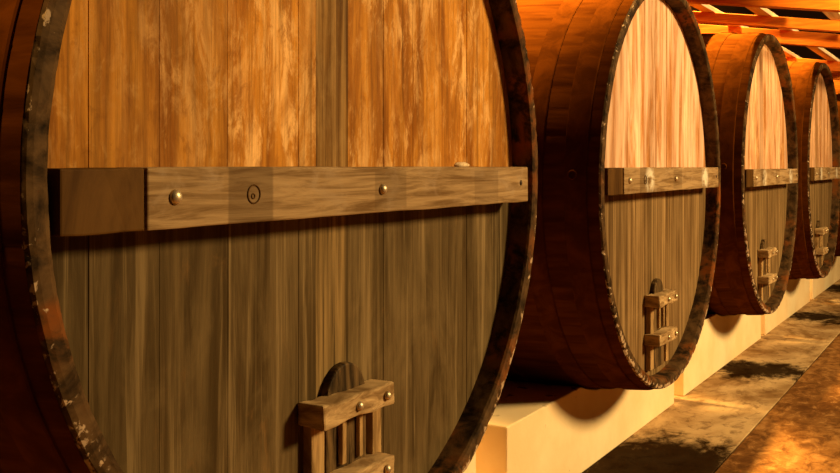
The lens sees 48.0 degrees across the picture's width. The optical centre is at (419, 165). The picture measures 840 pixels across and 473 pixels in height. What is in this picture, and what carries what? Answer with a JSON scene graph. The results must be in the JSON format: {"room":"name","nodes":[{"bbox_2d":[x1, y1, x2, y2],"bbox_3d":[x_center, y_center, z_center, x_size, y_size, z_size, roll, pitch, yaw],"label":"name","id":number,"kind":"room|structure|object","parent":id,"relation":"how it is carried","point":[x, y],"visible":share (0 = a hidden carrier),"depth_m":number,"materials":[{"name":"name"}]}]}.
{"room":"wine cellar","nodes":[
{"label":"wine cellar","id":0,"kind":"room"},
{"bbox_2d":[582,279,839,472],"bbox_3d":[6.919,1.514,4.580,14.900,0.120,25.000,0,0,31],"label":"floor","id":1,"kind":"structure","parent":0,"point":[703,427],"depth_m":5.47,"materials":[{"name":"concrete"}]},
{"bbox_2d":[463,452,475,472],"bbox_3d":[-0.946,1.249,2.884,1.296,0.410,2.332,0,0,31],"label":"plinth","id":2,"kind":"object","parent":1,"relation":"on","point":[471,468],"visible":0.02,"depth_m":3.52,"materials":[{"name":"beige concrete"}]},
{"bbox_2d":[0,0,537,472],"bbox_3d":[-0.921,0.021,2.869,1.941,2.133,2.133,0,0,31],"label":"wine cask","id":3,"kind":"object","parent":2,"relation":"on","point":[237,236],"visible":1,"depth_m":2.11,"materials":[{"name":"brown wood"}]},
{"bbox_2d":[453,162,469,166],"bbox_3d":[0.121,-0.005,2.833,0.036,0.015,0.072,0,0,31],"label":"crumb","id":4,"kind":"object","parent":3,"relation":"on","point":[458,164],"visible":1,"depth_m":2.81,"materials":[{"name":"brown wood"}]},
{"bbox_2d":[476,380,673,472],"bbox_3d":[0.397,1.249,5.104,1.296,0.410,2.332,0,0,31],"label":"plinth","id":5,"kind":"object","parent":1,"relation":"on","point":[532,427],"visible":0.16,"depth_m":4.31,"materials":[{"name":"beige concrete"}]},
{"bbox_2d":[506,0,720,389],"bbox_3d":[0.446,0.089,5.075,1.884,2.069,2.069,0,0,31],"label":"wine cask","id":6,"kind":"object","parent":5,"relation":"on","point":[628,217],"visible":0.5,"depth_m":4.23,"materials":[{"name":"brown wood"}]},
{"bbox_2d":[674,314,760,395],"bbox_3d":[1.714,1.249,7.282,1.296,0.410,2.332,0,0,31],"label":"plinth","id":7,"kind":"object","parent":1,"relation":"on","point":[723,338],"visible":0.15,"depth_m":6.68,"materials":[{"name":"beige concrete"}]},
{"bbox_2d":[761,279,809,334],"bbox_3d":[3.016,1.249,9.434,1.296,0.410,2.332,0,0,31],"label":"plinth","id":8,"kind":"object","parent":1,"relation":"on","point":[796,296],"visible":0.1,"depth_m":9.07,"materials":[{"name":"beige concrete"}]},
{"bbox_2d":[701,32,797,314],"bbox_3d":[1.748,0.057,7.261,1.918,2.107,2.107,0,0,31],"label":"wine cask","id":9,"kind":"object","parent":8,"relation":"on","point":[754,97],"visible":0.38,"depth_m":6.51,"materials":[{"name":"brown wood"}]},
{"bbox_2d":[810,256,839,298],"bbox_3d":[4.324,1.249,11.596,1.296,0.410,2.332,0,0,31],"label":"plinth","id":10,"kind":"object","parent":1,"relation":"on","point":[817,286],"visible":0.12,"depth_m":11.12,"materials":[{"name":"beige concrete"}]},
{"bbox_2d":[787,61,839,279],"bbox_3d":[3.038,0.041,9.421,1.947,2.139,2.139,0,0,31],"label":"wine cask","id":11,"kind":"object","parent":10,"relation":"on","point":[815,99],"visible":0.31,"depth_m":8.76,"materials":[{"name":"brown wood"}]},
{"bbox_3d":[2.889,-1.069,9.239,0.120,0.079,7.800,0,0,31],"label":"beam","id":12,"kind":"structure","parent":11,"relation":"on","visible":0},
{"bbox_2d":[687,0,839,12],"bbox_3d":[1.015,-1.154,6.141,3.180,0.566,0.100,0,0,31],"label":"joist","id":13,"kind":"object","parent":12,"relation":"on","point":[807,5],"visible":1,"depth_m":5.44,"materials":[{"name":"brown wood"}]},
{"bbox_2d":[689,4,800,57],"bbox_3d":[3.342,-1.133,8.906,0.100,0.047,7.500,0,0,31],"label":"plank","id":14,"kind":"object","parent":13,"relation":"on","point":[702,7],"visible":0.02,"depth_m":6.82,"materials":[{"name":"brown wood"}]},
{"bbox_2d":[823,12,839,20],"bbox_3d":[4.086,-1.002,8.456,0.100,0.047,7.500,0,0,31],"label":"plank","id":15,"kind":"object","parent":13,"relation":"on","point":[831,15],"visible":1,"depth_m":6.18,"materials":[{"name":"brown wood"}]},
{"bbox_2d":[693,11,839,32],"bbox_3d":[1.631,-1.163,7.159,3.180,0.548,0.100,0,0,31],"label":"joist","id":16,"kind":"object","parent":12,"relation":"on","point":[822,25],"visible":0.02,"depth_m":6.61,"materials":[{"name":"brown wood"}]},
{"bbox_2d":[698,24,839,48],"bbox_3d":[2.061,-1.147,7.870,3.180,0.581,0.100,0,0,31],"label":"joist","id":17,"kind":"object","parent":12,"relation":"on","point":[785,37],"visible":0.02,"depth_m":7.32,"materials":[{"name":"brown wood"}]},
{"bbox_2d":[786,57,839,71],"bbox_3d":[3.354,-1.149,10.009,3.180,0.576,0.100,0,0,31],"label":"joist","id":18,"kind":"object","parent":12,"relation":"on","point":[834,66],"visible":0.02,"depth_m":9.51,"materials":[{"name":"brown wood"}]},
{"bbox_2d":[745,7,839,60],"bbox_3d":[3.675,-1.074,8.704,0.100,0.047,7.500,0,0,31],"label":"plank","id":19,"kind":"object","parent":18,"relation":"on","point":[822,52],"visible":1,"depth_m":8.38,"materials":[{"name":"brown wood"}]},
{"bbox_2d":[831,71,839,79],"bbox_3d":[4.027,-1.149,11.121,3.180,0.576,0.100,0,0,31],"label":"joist","id":20,"kind":"object","parent":12,"relation":"on","point":[836,75],"visible":0.02,"depth_m":10.66,"materials":[{"name":"brown wood"}]},
{"bbox_2d":[834,83,839,256],"bbox_3d":[4.356,0.050,11.577,1.924,2.114,2.114,0,0,31],"label":"wine cask","id":21,"kind":"object","parent":10,"relation":"on","point":[837,86],"visible":0.02,"depth_m":10.66,"materials":[{"name":"brown wood"}]},
{"bbox_2d":[690,5,765,28],"bbox_3d":[0.459,-2.486,8.488,0.200,8.120,25.000,0,0,31],"label":"wall","id":22,"kind":"structure","parent":0,"point":[725,9],"depth_m":16.60,"materials":[{"name":"paint"}]},
{"bbox_2d":[766,8,839,59],"bbox_3d":[13.355,-2.486,15.413,15.100,8.120,0.200,0,0,31],"label":"wall","id":23,"kind":"structure","parent":0,"point":[804,52],"depth_m":18.75,"materials":[{"name":"paint"}]}
]}

